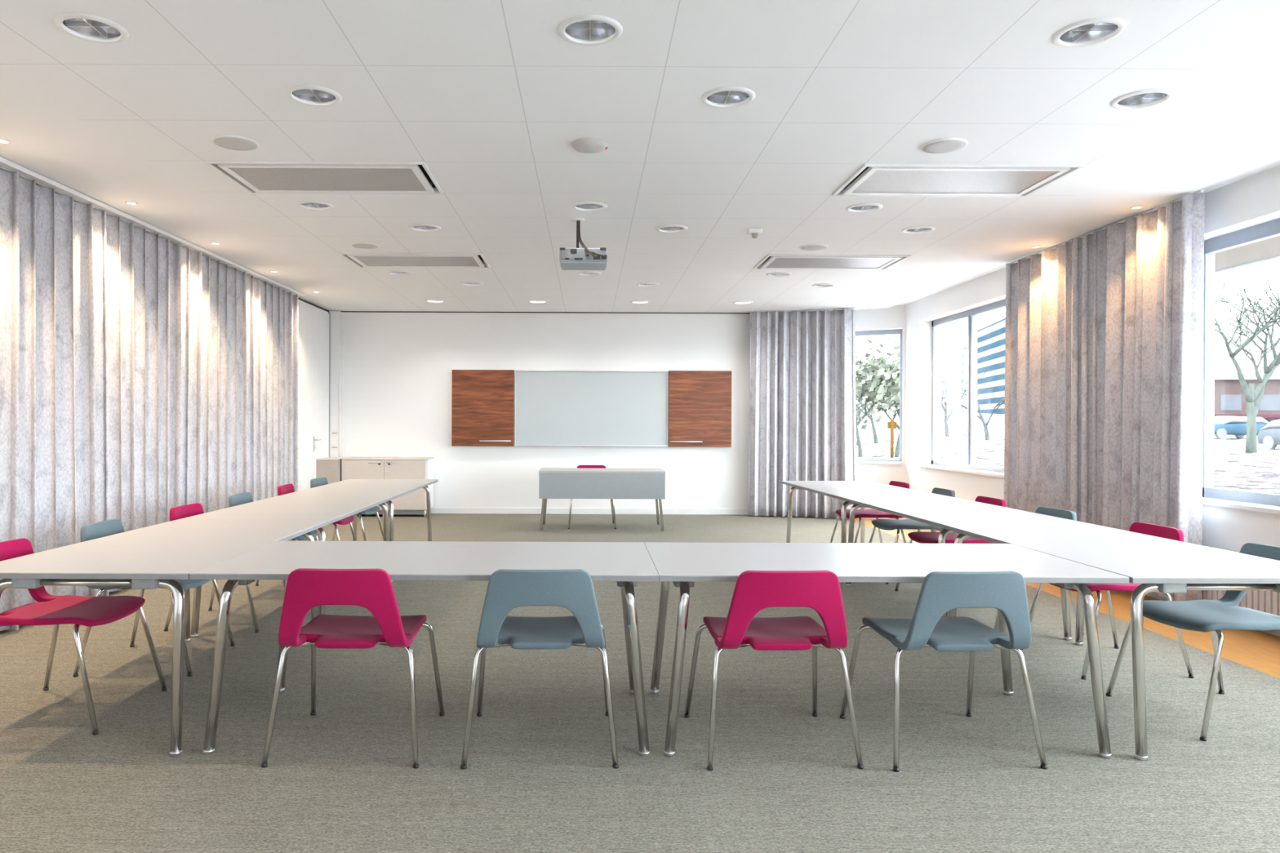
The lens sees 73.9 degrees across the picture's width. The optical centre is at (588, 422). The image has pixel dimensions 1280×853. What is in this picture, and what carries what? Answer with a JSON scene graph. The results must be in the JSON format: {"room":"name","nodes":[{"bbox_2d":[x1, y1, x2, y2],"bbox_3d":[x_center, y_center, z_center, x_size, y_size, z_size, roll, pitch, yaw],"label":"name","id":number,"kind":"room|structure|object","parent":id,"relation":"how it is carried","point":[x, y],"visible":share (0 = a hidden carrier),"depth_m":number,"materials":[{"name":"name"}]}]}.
{"room":"conference room","nodes":[
{"label":"conference room","id":0,"kind":"room"},
{"bbox_2d":[297,297,329,313],"bbox_3d":[-3.759,-0.201,4.525,0.200,2.964,15.450,0,0,0],"label":"wall","id":1,"kind":"structure","parent":0,"point":[301,301],"depth_m":11.24,"materials":[{"name":"white paint"}]},
{"bbox_2d":[297,297,328,311],"bbox_3d":[-3.647,-1.562,11.170,0.011,0.020,1.500,0,0,0],"label":"trim","id":2,"kind":"structure","parent":1,"relation":"attached to","point":[300,299],"depth_m":11.22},
{"bbox_2d":[297,301,330,491],"bbox_3d":[-3.617,-0.135,11.193,0.083,2.834,1.465,0,0,0],"label":"door","id":3,"kind":"structure","parent":1,"relation":"in","point":[313,324],"depth_m":11.19,"materials":[{"name":"wood"}]},
{"bbox_2d":[331,312,344,457],"bbox_3d":[-3.523,-0.535,11.916,0.170,2.025,0.026,0,0,0],"label":"duct","id":4,"kind":"object","parent":1,"relation":"attached to","point":[334,432],"visible":1,"depth_m":11.90,"materials":[{"name":"paint"}]},
{"bbox_2d":[331,429,338,435],"bbox_3d":[-3.561,0.140,11.925,0.100,0.085,0.008,0,0,0],"label":"socket","id":5,"kind":"object","parent":4,"relation":"attached to","point":[334,432],"depth_m":11.92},
{"bbox_2d":[331,444,338,449],"bbox_3d":[-3.562,0.340,11.925,0.100,0.085,0.008,0,0,0],"label":"socket","id":6,"kind":"object","parent":4,"relation":"attached to","point":[334,446],"depth_m":11.92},
{"bbox_2d":[341,311,750,508],"bbox_3d":[-0.229,-0.186,12.150,6.860,2.964,0.200,0,0,0],"label":"wall","id":7,"kind":"structure","parent":0,"point":[398,367],"depth_m":12.05,"materials":[{"name":"white paint"}]},
{"bbox_2d":[328,311,341,457],"bbox_3d":[-3.584,-0.145,11.990,0.150,2.854,0.120,0,0,0],"label":"trim","id":8,"kind":"structure","parent":7,"relation":"attached to","point":[335,390],"depth_m":11.93,"materials":[{"name":"white paint"}]},
{"bbox_2d":[340,311,750,313],"bbox_3d":[-0.324,-1.562,12.043,6.660,0.011,0.011,0,0,0],"label":"trim","id":9,"kind":"structure","parent":7,"relation":"attached to","point":[340,311],"depth_m":12.04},
{"bbox_2d":[431,507,748,515],"bbox_3d":[-0.255,1.253,12.043,6.300,0.085,0.015,0,0,0],"label":"baseboard","id":10,"kind":"structure","parent":7,"relation":"attached to","point":[433,510],"depth_m":12.03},
{"bbox_2d":[451,369,731,447],"bbox_3d":[0.043,-0.200,11.980,3.935,1.075,0.137,0,0,0],"label":"whiteboard","id":11,"kind":"object","parent":7,"relation":"attached to","point":[490,407],"visible":1,"depth_m":11.98,"materials":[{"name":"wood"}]},
{"bbox_2d":[0,0,1279,312],"bbox_3d":[0.352,-1.685,4.525,8.410,0.240,15.850,0,0,0],"label":"ceiling","id":12,"kind":"structure","parent":0,"point":[490,95],"depth_m":4.49,"materials":[{"name":"tile"}]},
{"bbox_2d":[0,137,10,143],"bbox_3d":[-3.283,-1.577,4.750,0.086,0.008,0.086,0,0,0],"label":"recessed light","id":13,"kind":"object","parent":12,"relation":"in","point":[2,140],"visible":1,"depth_m":4.75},
{"bbox_2d":[53,12,128,44],"bbox_3d":[-1.982,-1.629,3.390,0.260,0.128,0.260,0,0,0],"label":"recessed light","id":14,"kind":"object","parent":12,"relation":"in","point":[87,27],"visible":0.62,"depth_m":3.41,"materials":[{"name":"metal"}]},
{"bbox_2d":[124,200,137,204],"bbox_3d":[-3.283,-1.577,6.100,0.086,0.008,0.086,0,0,0],"label":"recessed light","id":15,"kind":"object","parent":12,"relation":"in","point":[130,202],"visible":1,"depth_m":6.09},
{"bbox_2d":[0,156,304,296],"bbox_3d":[-3.568,-1.562,6.710,0.170,0.031,7.420,0,0,0],"label":"trim","id":16,"kind":"structure","parent":12,"relation":"attached to","point":[4,162],"depth_m":6.41,"materials":[{"name":"metal"}]},
{"bbox_2d":[0,165,297,631],"bbox_3d":[-3.556,-0.150,6.479,0.184,2.825,7.761,0,0,0],"label":"curtain","id":17,"kind":"object","parent":16,"relation":"hanging from","point":[144,375],"visible":0.86,"depth_m":6.49,"materials":[{"name":"fabric"}]},
{"bbox_2d":[209,241,220,244],"bbox_3d":[-3.283,-1.577,7.470,0.086,0.008,0.086,0,0,0],"label":"recessed light","id":18,"kind":"object","parent":12,"relation":"in","point":[211,242],"visible":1,"depth_m":7.46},
{"bbox_2d":[211,134,259,151],"bbox_3d":[-1.982,-1.569,4.770,0.250,0.013,0.250,0,0,0],"label":"ceiling speaker","id":19,"kind":"object","parent":12,"relation":"attached to","point":[232,142],"visible":1,"depth_m":4.75},
{"bbox_2d":[284,84,342,106],"bbox_3d":[-1.319,-1.627,4.080,0.260,0.128,0.260,0,0,0],"label":"recessed light","id":20,"kind":"object","parent":12,"relation":"in","point":[308,95],"visible":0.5,"depth_m":4.10,"materials":[{"name":"metal"}]},
{"bbox_2d":[295,200,333,210],"bbox_3d":[-1.982,-1.629,6.150,0.260,0.128,0.260,0,0,0],"label":"recessed light","id":21,"kind":"object","parent":12,"relation":"in","point":[309,205],"visible":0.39,"depth_m":6.20,"materials":[{"name":"metal"}]},
{"bbox_2d":[204,160,444,194],"bbox_3d":[-1.651,-1.603,5.460,1.326,0.091,0.690,0,0,0],"label":"panel","id":22,"kind":"object","parent":12,"relation":"attached to","point":[252,176],"visible":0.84,"depth_m":5.42,"materials":[{"name":"metal"}]},
{"bbox_2d":[350,242,379,248],"bbox_3d":[-1.982,-1.569,7.530,0.250,0.013,0.250,0,0,0],"label":"ceiling speaker","id":23,"kind":"object","parent":12,"relation":"attached to","point":[357,245],"visible":1,"depth_m":7.49},
{"bbox_2d":[386,270,412,275],"bbox_3d":[-1.982,-1.629,8.910,0.260,0.128,0.260,0,0,0],"label":"recessed light","id":24,"kind":"object","parent":12,"relation":"in","point":[392,272],"visible":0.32,"depth_m":8.97,"materials":[{"name":"metal"}]},
{"bbox_2d":[338,253,490,267],"bbox_3d":[-1.651,-1.603,8.220,1.326,0.091,0.690,0,0,0],"label":"panel","id":25,"kind":"object","parent":12,"relation":"attached to","point":[360,260],"visible":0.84,"depth_m":8.17,"materials":[{"name":"metal"}]},
{"bbox_2d":[408,223,440,231],"bbox_3d":[-1.319,-1.627,6.840,0.260,0.128,0.260,0,0,0],"label":"recessed light","id":26,"kind":"object","parent":12,"relation":"in","point":[416,227],"visible":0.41,"depth_m":6.88,"materials":[{"name":"metal"}]},
{"bbox_2d":[425,299,444,302],"bbox_3d":[-1.982,-1.629,10.980,0.260,0.128,0.260,0,0,0],"label":"recessed light","id":27,"kind":"object","parent":12,"relation":"in","point":[426,300],"visible":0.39,"depth_m":11.05,"materials":[{"name":"metal"}]},
{"bbox_2d":[460,281,483,285],"bbox_3d":[-1.319,-1.627,9.600,0.260,0.128,0.260,0,0,0],"label":"recessed light","id":28,"kind":"object","parent":12,"relation":"in","point":[464,283],"visible":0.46,"depth_m":9.64,"materials":[{"name":"metal"}]},
{"bbox_2d":[528,299,547,303],"bbox_3d":[-0.656,-1.624,10.980,0.260,0.128,0.260,0,0,0],"label":"recessed light","id":29,"kind":"object","parent":12,"relation":"in","point":[538,301],"visible":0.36,"depth_m":10.99,"materials":[{"name":"metal"}]},
{"bbox_2d":[559,217,607,270],"bbox_3d":[-0.039,-1.380,6.483,0.356,0.375,0.384,0,0,0],"label":"projector","id":30,"kind":"object","parent":12,"relation":"hanging from","point":[584,258],"visible":1,"depth_m":6.34,"materials":[{"name":"plastic"}]},
{"bbox_2d":[571,201,607,211],"bbox_3d":[0.007,-1.621,6.150,0.260,0.128,0.260,0,0,0],"label":"recessed light","id":31,"kind":"object","parent":12,"relation":"in","point":[584,206],"visible":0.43,"depth_m":6.20,"materials":[{"name":"metal"}]},
{"bbox_2d":[577,271,601,275],"bbox_3d":[0.007,-1.621,8.910,0.260,0.128,0.260,0,0,0],"label":"recessed light","id":32,"kind":"object","parent":12,"relation":"in","point":[584,273],"visible":0.41,"depth_m":8.98,"materials":[{"name":"metal"}]},
{"bbox_2d":[572,137,607,153],"bbox_3d":[0.007,-1.546,4.770,0.201,0.042,0.200,0,0,0],"label":"smoke detector","id":33,"kind":"object","parent":12,"relation":"attached to","point":[585,145],"visible":1,"depth_m":4.72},
{"bbox_2d":[557,14,622,45],"bbox_3d":[0.007,-1.621,3.390,0.260,0.128,0.260,0,0,0],"label":"recessed light","id":34,"kind":"object","parent":12,"relation":"in","point":[584,29],"visible":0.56,"depth_m":3.43,"materials":[{"name":"metal"}]},
{"bbox_2d":[630,300,650,303],"bbox_3d":[0.670,-1.618,10.980,0.260,0.128,0.260,0,0,0],"label":"recessed light","id":35,"kind":"object","parent":12,"relation":"in","point":[633,301],"visible":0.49,"depth_m":11.05,"materials":[{"name":"metal"}]},
{"bbox_2d":[636,282,659,286],"bbox_3d":[0.670,-1.618,9.600,0.260,0.128,0.260,0,0,0],"label":"recessed light","id":36,"kind":"object","parent":12,"relation":"in","point":[642,284],"visible":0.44,"depth_m":9.64,"materials":[{"name":"metal"}]},
{"bbox_2d":[655,224,688,232],"bbox_3d":[0.670,-1.618,6.840,0.260,0.128,0.260,0,0,0],"label":"recessed light","id":37,"kind":"object","parent":12,"relation":"in","point":[670,228],"visible":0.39,"depth_m":6.89,"materials":[{"name":"metal"}]},
{"bbox_2d":[700,86,755,108],"bbox_3d":[0.670,-1.618,4.080,0.260,0.128,0.260,0,0,0],"label":"recessed light","id":38,"kind":"object","parent":12,"relation":"in","point":[725,97],"visible":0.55,"depth_m":4.10,"materials":[{"name":"metal"}]},
{"bbox_2d":[733,300,752,304],"bbox_3d":[1.996,-1.613,10.980,0.260,0.128,0.260,0,0,0],"label":"recessed light","id":39,"kind":"object","parent":12,"relation":"in","point":[742,302],"visible":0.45,"depth_m":11.02,"materials":[{"name":"metal"}]},
{"bbox_2d":[746,228,762,238],"bbox_3d":[1.341,-1.523,6.860,0.110,0.077,0.080,0,0,0],"label":"sensor","id":40,"kind":"object","parent":12,"relation":"attached to","point":[754,232],"visible":1,"depth_m":6.82,"materials":[{"name":"white plastic"}]},
{"bbox_2d":[766,271,791,276],"bbox_3d":[1.996,-1.613,8.910,0.260,0.128,0.260,0,0,0],"label":"recessed light","id":41,"kind":"object","parent":12,"relation":"in","point":[775,273],"visible":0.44,"depth_m":8.96,"materials":[{"name":"metal"}]},
{"bbox_2d":[748,306,857,519],"bbox_3d":[2.936,-0.133,11.675,1.448,2.855,0.256,0,0,17],"label":"curtain","id":42,"kind":"object","parent":12,"relation":"hanging from","point":[802,416],"visible":0.96,"depth_m":11.72,"materials":[{"name":"fabric"}]},
{"bbox_2d":[799,244,828,250],"bbox_3d":[1.996,-1.552,7.530,0.250,0.013,0.250,0,0,0],"label":"ceiling speaker","id":43,"kind":"object","parent":12,"relation":"attached to","point":[811,246],"visible":1,"depth_m":7.50},
{"bbox_2d":[800,245,826,250],"bbox_3d":[1.996,-1.552,7.530,0.226,0.012,0.226,0,0,0],"label":"grille","id":44,"kind":"object","parent":43,"relation":"attached to","point":[802,247],"depth_m":7.51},
{"bbox_2d":[812,283,835,287],"bbox_3d":[2.659,-1.610,9.600,0.260,0.128,0.260,0,0,0],"label":"recessed light","id":45,"kind":"object","parent":12,"relation":"in","point":[819,285],"visible":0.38,"depth_m":9.62,"materials":[{"name":"metal"}]},
{"bbox_2d":[753,254,911,269],"bbox_3d":[2.327,-1.587,8.220,1.326,0.091,0.690,0,0,0],"label":"panel","id":46,"kind":"object","parent":12,"relation":"attached to","point":[772,261],"visible":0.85,"depth_m":8.17,"materials":[{"name":"metal"}]},
{"bbox_2d":[845,203,883,213],"bbox_3d":[1.996,-1.613,6.150,0.260,0.128,0.260,0,0,0],"label":"recessed light","id":47,"kind":"object","parent":12,"relation":"in","point":[860,207],"visible":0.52,"depth_m":6.20,"materials":[{"name":"metal"}]},
{"bbox_2d":[901,226,936,234],"bbox_3d":[2.659,-1.610,6.840,0.260,0.128,0.260,0,0,0],"label":"recessed light","id":48,"kind":"object","parent":12,"relation":"in","point":[916,229],"visible":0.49,"depth_m":6.89,"materials":[{"name":"metal"}]},
{"bbox_2d":[920,137,968,153],"bbox_3d":[1.996,-1.552,4.770,0.250,0.013,0.250,0,0,0],"label":"ceiling speaker","id":49,"kind":"object","parent":12,"relation":"attached to","point":[944,145],"visible":1,"depth_m":4.74},
{"bbox_2d":[831,164,1084,196],"bbox_3d":[2.327,-1.587,5.460,1.326,0.091,0.690,0,0,0],"label":"panel","id":50,"kind":"object","parent":12,"relation":"attached to","point":[870,180],"visible":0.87,"depth_m":5.40,"materials":[{"name":"metal"}]},
{"bbox_2d":[1030,245,1041,248],"bbox_3d":[3.937,-1.546,7.470,0.086,0.008,0.086,0,0,0],"label":"recessed light","id":51,"kind":"object","parent":12,"relation":"in","point":[1033,246],"visible":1,"depth_m":7.47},
{"bbox_2d":[1051,16,1126,48],"bbox_3d":[1.996,-1.613,3.390,0.260,0.128,0.260,0,0,0],"label":"recessed light","id":52,"kind":"object","parent":12,"relation":"in","point":[1093,31],"visible":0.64,"depth_m":3.41,"materials":[{"name":"metal"}]},
{"bbox_2d":[1003,189,1204,600],"bbox_3d":[4.077,-0.171,6.940,0.218,2.770,2.560,0,0,0],"label":"curtain","id":53,"kind":"object","parent":12,"relation":"hanging from","point":[1104,333],"visible":0.84,"depth_m":6.55,"materials":[{"name":"fabric"}]},
{"bbox_2d":[1129,205,1143,208],"bbox_3d":[3.937,-1.546,6.100,0.086,0.008,0.086,0,0,0],"label":"recessed light","id":54,"kind":"object","parent":12,"relation":"in","point":[1133,206],"visible":1,"depth_m":6.09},
{"bbox_2d":[1110,88,1174,110],"bbox_3d":[2.659,-1.610,4.080,0.260,0.128,0.260,0,0,0],"label":"recessed light","id":55,"kind":"object","parent":12,"relation":"in","point":[1146,98],"visible":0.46,"depth_m":4.10,"materials":[{"name":"metal"}]},
{"bbox_2d":[0,513,1279,852],"bbox_3d":[-0.111,1.357,4.475,7.310,0.120,15.550,0,0,0],"label":"floor","id":56,"kind":"structure","parent":0,"point":[540,776],"depth_m":3.49,"materials":[{"name":"carpet"}]},
{"bbox_2d":[0,537,167,734],"bbox_3d":[-2.346,0.912,3.800,0.638,0.749,0.594,0,0,0],"label":"chair","id":57,"kind":"object","parent":56,"relation":"on","point":[78,611],"visible":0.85,"depth_m":3.80,"materials":[{"name":"plastic"}]},
{"bbox_2d":[72,519,235,676],"bbox_3d":[-2.346,0.912,4.599,0.638,0.749,0.594,0,0,-2],"label":"chair","id":58,"kind":"object","parent":56,"relation":"on","point":[108,527],"visible":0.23,"depth_m":4.50,"materials":[{"name":"blue plastic"}]},
{"bbox_2d":[0,519,330,756],"bbox_3d":[-1.984,0.932,4.150,0.900,0.714,1.798,0,0,0],"label":"folding table","id":59,"kind":"object","parent":56,"relation":"on","point":[151,557],"visible":0.95,"depth_m":3.59,"materials":[{"name":"laminate"}]},
{"bbox_2d":[164,502,285,632],"bbox_3d":[-2.336,0.912,5.521,0.638,0.749,0.594,0,0,2],"label":"chair","id":60,"kind":"object","parent":56,"relation":"on","point":[192,509],"visible":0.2,"depth_m":5.42,"materials":[{"name":"plastic"}]},
{"bbox_2d":[228,492,318,586],"bbox_3d":[-2.346,0.912,6.420,0.638,0.749,0.594,0,0,-1],"label":"chair","id":61,"kind":"object","parent":56,"relation":"on","point":[236,500],"visible":0.27,"depth_m":6.42,"materials":[{"name":"blue plastic"}]},
{"bbox_2d":[181,493,398,637],"bbox_3d":[-1.984,0.932,5.950,0.900,0.714,1.798,0,0,0],"label":"folding table","id":62,"kind":"object","parent":56,"relation":"on","point":[334,508],"visible":0.5,"depth_m":5.66,"materials":[{"name":"silver metal"}]},
{"bbox_2d":[277,483,356,541],"bbox_3d":[-2.336,0.912,7.359,0.638,0.749,0.594,0,0,-3],"label":"chair","id":63,"kind":"object","parent":56,"relation":"on","point":[286,488],"visible":0.3,"depth_m":7.31,"materials":[{"name":"plastic"}]},
{"bbox_2d":[315,457,345,484],"bbox_3d":[-3.519,0.882,11.572,0.280,0.800,0.456,0,0,0],"label":"base cabinet","id":64,"kind":"object","parent":56,"relation":"on","point":[330,468],"visible":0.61,"depth_m":11.35,"materials":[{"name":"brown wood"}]},
{"bbox_2d":[310,477,383,541],"bbox_3d":[-2.326,0.912,8.201,0.638,0.749,0.594,0,0,3],"label":"chair","id":65,"kind":"object","parent":56,"relation":"on","point":[314,482],"visible":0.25,"depth_m":8.18,"materials":[{"name":"blue plastic"}]},
{"bbox_2d":[261,568,444,768],"bbox_3d":[-0.932,0.918,3.453,0.594,0.749,0.638,0,0,0],"label":"chair","id":66,"kind":"object","parent":56,"relation":"on","point":[306,588],"visible":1,"depth_m":3.19,"materials":[{"name":"plastic"}]},
{"bbox_2d":[288,479,438,582],"bbox_3d":[-1.984,0.932,7.750,0.900,0.714,1.798,0,0,0],"label":"folding table","id":67,"kind":"object","parent":56,"relation":"on","point":[400,486],"visible":0.5,"depth_m":7.68,"materials":[{"name":"silver metal"}]},
{"bbox_2d":[341,457,434,517],"bbox_3d":[-2.779,0.885,11.776,1.182,0.800,0.488,0,0,0],"label":"base cabinet","id":68,"kind":"object","parent":56,"relation":"on","point":[414,502],"visible":0.59,"depth_m":11.56,"materials":[{"name":"beige wood"}]},
{"bbox_2d":[189,540,658,756],"bbox_3d":[-0.631,0.937,3.700,1.798,0.714,0.900,0,0,0],"label":"folding table","id":69,"kind":"object","parent":56,"relation":"on","point":[625,563],"visible":0.98,"depth_m":3.50,"materials":[{"name":"white laminate"}]},
{"bbox_2d":[460,568,618,769],"bbox_3d":[-0.188,0.921,3.453,0.594,0.749,0.638,0,0,-2],"label":"chair","id":70,"kind":"object","parent":56,"relation":"on","point":[508,589],"visible":1,"depth_m":3.18,"materials":[{"name":"blue plastic"}]},
{"bbox_2d":[568,465,616,528],"bbox_3d":[0.041,0.922,10.682,0.594,0.749,0.638,0,0,-1],"label":"chair","id":71,"kind":"object","parent":56,"relation":"on","point":[612,504],"visible":0.21,"depth_m":10.88,"materials":[{"name":"metal"}]},
{"bbox_2d":[538,467,665,531],"bbox_3d":[0.161,0.941,10.518,1.520,0.718,0.704,0,0,0],"label":"desk","id":72,"kind":"object","parent":56,"relation":"on","point":[553,482],"visible":1,"depth_m":10.17,"materials":[{"name":"white laminate"}]},
{"bbox_2d":[684,569,863,770],"bbox_3d":[0.732,0.925,3.453,0.594,0.749,0.638,0,0,-2],"label":"chair","id":73,"kind":"object","parent":56,"relation":"on","point":[754,591],"visible":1,"depth_m":3.19,"materials":[{"name":"plastic"}]},
{"bbox_2d":[780,480,946,583],"bbox_3d":[2.430,0.950,7.763,0.900,0.714,1.798,0,0,-2],"label":"folding table","id":74,"kind":"object","parent":56,"relation":"on","point":[834,489],"visible":0.54,"depth_m":7.65,"materials":[{"name":"silver metal"}]},
{"bbox_2d":[830,480,909,543],"bbox_3d":[2.658,0.933,8.022,0.638,0.749,0.594,0,0,-5],"label":"chair","id":75,"kind":"object","parent":56,"relation":"on","point":[860,513],"visible":0.59,"depth_m":7.91,"materials":[{"name":"plastic"}]},
{"bbox_2d":[644,542,1128,758],"bbox_3d":[1.169,0.945,3.701,1.798,0.714,0.900,0,0,0],"label":"folding table","id":76,"kind":"object","parent":56,"relation":"on","point":[682,563],"visible":1,"depth_m":3.52,"materials":[{"name":"laminate"}]},
{"bbox_2d":[868,487,955,584],"bbox_3d":[2.718,0.934,7.181,0.638,0.749,0.594,0,0,-2],"label":"chair","id":77,"kind":"object","parent":56,"relation":"on","point":[884,524],"visible":0.52,"depth_m":7.10,"materials":[{"name":"plastic"}]},
{"bbox_2d":[840,570,1047,772],"bbox_3d":[1.422,0.928,3.453,0.594,0.749,0.638,0,0,-3],"label":"chair","id":78,"kind":"object","parent":56,"relation":"on","point":[941,592],"visible":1,"depth_m":3.20,"materials":[{"name":"blue plastic"}]},
{"bbox_2d":[894,496,1005,591],"bbox_3d":[2.718,0.934,6.332,0.638,0.749,0.594,0,0,-4],"label":"chair","id":79,"kind":"object","parent":56,"relation":"on","point":[922,537],"visible":0.34,"depth_m":6.30,"materials":[{"name":"plastic"}]},
{"bbox_2d":[838,496,1082,640],"bbox_3d":[2.486,0.950,5.963,0.900,0.714,1.798,0,0,-2],"label":"folding table","id":80,"kind":"object","parent":56,"relation":"on","point":[931,510],"visible":0.53,"depth_m":5.69,"materials":[{"name":"silver metal"}]},
{"bbox_2d":[946,506,1084,635],"bbox_3d":[2.758,0.934,5.502,0.638,0.749,0.594,0,0,-6],"label":"chair","id":81,"kind":"object","parent":56,"relation":"on","point":[1058,513],"visible":0.19,"depth_m":5.44,"materials":[{"name":"blue plastic"}]},
{"bbox_2d":[1019,522,1194,679],"bbox_3d":[2.818,0.934,4.631,0.638,0.749,0.594,0,0,-3],"label":"chair","id":82,"kind":"object","parent":56,"relation":"on","point":[1162,531],"visible":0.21,"depth_m":4.48,"materials":[{"name":"plastic"}]},
{"bbox_2d":[936,522,1279,760],"bbox_3d":[2.523,0.951,4.155,0.900,0.714,1.799,0,0,-1],"label":"folding table","id":83,"kind":"object","parent":56,"relation":"on","point":[1162,565],"visible":0.91,"depth_m":3.69,"materials":[{"name":"laminate"}]},
{"bbox_2d":[1106,542,1279,741],"bbox_3d":[2.818,0.934,3.801,0.638,0.749,0.594,0,0,-4],"label":"chair","id":84,"kind":"object","parent":56,"relation":"on","point":[1203,615],"visible":0.8,"depth_m":3.79,"materials":[{"name":"plastic"}]},
{"bbox_2d":[854,304,905,519],"bbox_3d":[3.724,-0.169,11.807,1.808,2.964,0.250,0,0,27],"label":"wall","id":85,"kind":"structure","parent":0,"point":[893,317],"depth_m":11.51,"materials":[{"name":"white paint"}]},
{"bbox_2d":[855,328,902,464],"bbox_3d":[3.891,-0.358,11.684,0.820,1.838,0.240,0,0,27],"label":"window","id":86,"kind":"structure","parent":85,"relation":"in","point":[897,331],"depth_m":11.58,"materials":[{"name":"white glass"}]},
{"bbox_2d":[904,165,1279,636],"bbox_3d":[4.391,-0.177,4.100,0.280,2.984,14.600,0,0,0],"label":"wall","id":87,"kind":"structure","parent":0,"point":[1254,200],"depth_m":8.97,"materials":[{"name":"white paint"}]},
{"bbox_2d":[917,299,1005,478],"bbox_3d":[4.342,-0.371,9.130,0.240,1.868,3.540,0,0,0],"label":"window","id":88,"kind":"structure","parent":87,"relation":"in","point":[971,467],"depth_m":9.81,"materials":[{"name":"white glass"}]},
{"bbox_2d":[854,518,1279,678],"bbox_3d":[3.904,1.373,4.475,0.720,0.120,15.550,0,0,0],"label":"trim","id":89,"kind":"structure","parent":87,"relation":"attached to","point":[1257,650],"depth_m":5.22,"materials":[{"name":"orange wood"}]},
{"bbox_2d":[1201,547,1279,631],"bbox_3d":[4.191,1.080,3.900,0.090,0.470,3.700,0,0,0],"label":"radiator","id":90,"kind":"object","parent":87,"relation":"attached to","point":[1264,601],"visible":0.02,"depth_m":5.26,"materials":[{"name":"metal"}]},
{"bbox_2d":[1202,217,1279,515],"bbox_3d":[4.342,-0.371,3.875,0.240,1.868,4.530,0,0,0],"label":"window","id":91,"kind":"structure","parent":87,"relation":"in","point":[1262,502],"depth_m":6.01,"materials":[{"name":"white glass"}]},
{"bbox_2d":[1214,235,1279,271],"bbox_3d":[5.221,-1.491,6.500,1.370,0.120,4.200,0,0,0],"label":"window blind","id":92,"kind":"object","parent":87,"relation":"attached to","point":[1270,247],"depth_m":7.20,"materials":[{"name":"fabric"}]},
{"bbox_2d":[1214,255,1279,275],"bbox_3d":[5.946,-1.521,6.500,0.080,0.215,4.200,0,0,0],"label":"trim","id":93,"kind":"structure","parent":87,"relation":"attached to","point":[1276,258],"depth_m":7.64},
{"label":"outside","id":94,"kind":"structure","parent":0,"visible":0},
{"bbox_2d":[856,408,1279,493],"bbox_3d":[90.015,-3.496,140.000,420.000,10.941,400.000,0,0,0],"label":"ground","id":95,"kind":"structure","parent":94,"point":[1234,468],"depth_m":37.85,"materials":[{"name":"snow"}]},
{"bbox_2d":[855,337,899,457],"bbox_3d":[9.567,-0.992,30.073,5.060,5.106,5.260,0,0,0],"label":"leafy tree","id":96,"kind":"object","parent":95,"relation":"on","point":[885,378],"visible":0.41,"depth_m":29.05,"materials":[{"name":"green plant"}]},
{"bbox_2d":[857,348,898,444],"bbox_3d":[15.412,-1.503,47.477,4.938,5.607,5.745,0,0,-18],"label":"leafy tree","id":97,"kind":"object","parent":95,"relation":"on","point":[875,437],"visible":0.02,"depth_m":47.96,"materials":[{"name":"green plant"}]},
{"bbox_2d":[887,418,897,457],"bbox_3d":[9.291,0.740,26.000,0.280,1.700,0.100,0,0,0],"label":"marker pole","id":98,"kind":"object","parent":95,"relation":"on","point":[891,424],"visible":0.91,"depth_m":25.96,"materials":[{"name":"orange paint"}]},
{"bbox_2d":[855,351,955,457],"bbox_3d":[12.296,-0.773,34.204,4.555,4.547,5.425,0,0,36],"label":"leafy tree","id":99,"kind":"object","parent":95,"relation":"on","point":[895,403],"visible":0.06,"depth_m":33.83,"materials":[{"name":"green plant"}]},
{"bbox_2d":[941,346,968,411],"bbox_3d":[117.592,-9.460,260.032,16.800,26.500,13.207,0,0,-15],"label":"apartment tower","id":100,"kind":"structure","parent":95,"relation":"on","point":[954,360],"depth_m":255.67,"materials":[{"name":"white"}]},
{"bbox_2d":[941,366,988,436],"bbox_3d":[24.409,-1.701,59.228,4.845,5.583,4.591,0,0,0],"label":"bare tree","id":101,"kind":"object","parent":95,"relation":"on","point":[944,408],"visible":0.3,"depth_m":59.63,"materials":[{"name":"grey plant"}]},
{"bbox_2d":[942,364,1004,440],"bbox_3d":[24.492,-1.330,52.542,3.633,5.096,5.228,0,0,-37],"label":"bare tree","id":102,"kind":"object","parent":95,"relation":"on","point":[980,417],"visible":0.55,"depth_m":52.39,"materials":[{"name":"grey plant"}]},
{"bbox_2d":[977,315,1005,414],"bbox_3d":[101.166,-9.779,188.123,18.800,27.000,51.924,0,0,12],"label":"apartment tower","id":103,"kind":"structure","parent":95,"relation":"on","point":[990,336],"depth_m":198.05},
{"bbox_2d":[1213,416,1268,439],"bbox_3d":[39.332,0.284,52.002,4.350,1.380,1.820,0,0,-5],"label":"car","id":104,"kind":"object","parent":95,"relation":"on","point":[1224,426],"visible":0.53,"depth_m":51.20,"materials":[{"name":"blue metal"}]},
{"bbox_2d":[1213,373,1279,422],"bbox_3d":[66.066,-1.569,76.772,23.000,5.314,10.700,0,0,12],"label":"brick house","id":105,"kind":"structure","parent":95,"relation":"on","point":[1229,400],"depth_m":74.33,"materials":[{"name":"brick"}]},
{"bbox_2d":[1214,272,1279,453],"bbox_3d":[28.052,-2.412,34.645,7.944,7.593,6.046,0,0,0],"label":"bare tree","id":106,"kind":"object","parent":95,"relation":"on","point":[1251,395],"visible":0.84,"depth_m":35.88,"materials":[{"name":"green plant"}]},
{"bbox_2d":[1257,418,1279,449],"bbox_3d":[31.571,0.489,37.008,1.820,1.455,4.385,0,0,2],"label":"parked car","id":107,"kind":"object","parent":95,"relation":"on","point":[1268,435],"visible":0.99,"depth_m":38.32,"materials":[{"name":"silver metal"}]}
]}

